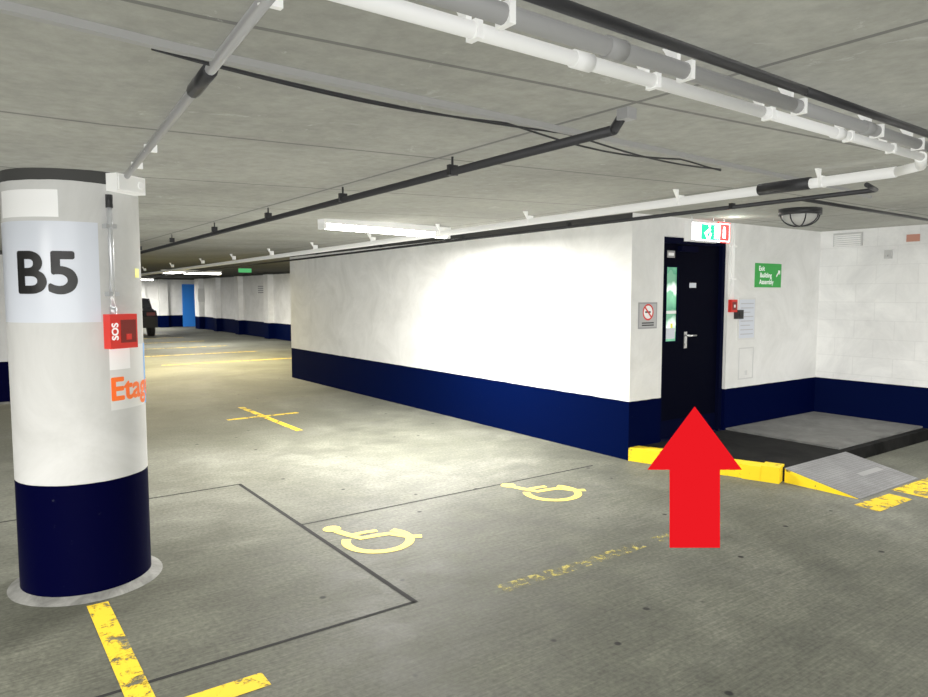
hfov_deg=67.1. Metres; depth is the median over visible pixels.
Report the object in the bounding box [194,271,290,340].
wall
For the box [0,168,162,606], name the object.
column
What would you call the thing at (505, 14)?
ceiling pipes
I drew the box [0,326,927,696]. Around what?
floor
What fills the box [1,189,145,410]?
sign
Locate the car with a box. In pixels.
[142,298,157,335]
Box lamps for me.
[141,207,822,280]
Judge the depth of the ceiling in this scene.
2.60 m
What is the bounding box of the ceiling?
[0,0,927,278]
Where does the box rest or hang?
attached to the column at (81, 464)
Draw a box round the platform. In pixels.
[628,411,927,483]
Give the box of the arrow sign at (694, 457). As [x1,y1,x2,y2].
[648,407,741,547]
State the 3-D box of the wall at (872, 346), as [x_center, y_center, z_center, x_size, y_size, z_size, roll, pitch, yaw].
[7.983,0.118,3.891,0.380,2.360,12.000,-3,5,-36]
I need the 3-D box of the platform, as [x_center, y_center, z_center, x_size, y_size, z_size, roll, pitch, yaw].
[3.349,0.972,7.233,3.454,0.140,1.351,-3,5,-36]
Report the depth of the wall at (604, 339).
7.87 m
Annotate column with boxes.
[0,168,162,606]
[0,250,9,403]
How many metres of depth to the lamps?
6.73 m
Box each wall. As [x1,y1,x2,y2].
[141,278,194,326]
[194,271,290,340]
[290,213,820,459]
[814,224,927,427]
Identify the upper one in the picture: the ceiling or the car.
the ceiling
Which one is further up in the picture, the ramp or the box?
the box
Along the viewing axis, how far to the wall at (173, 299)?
34.04 m
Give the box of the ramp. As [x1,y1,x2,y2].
[784,452,917,498]
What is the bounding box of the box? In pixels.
[102,0,282,348]
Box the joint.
[0,465,592,696]
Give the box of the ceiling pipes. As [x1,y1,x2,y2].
[0,0,927,278]
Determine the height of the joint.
0.001 m

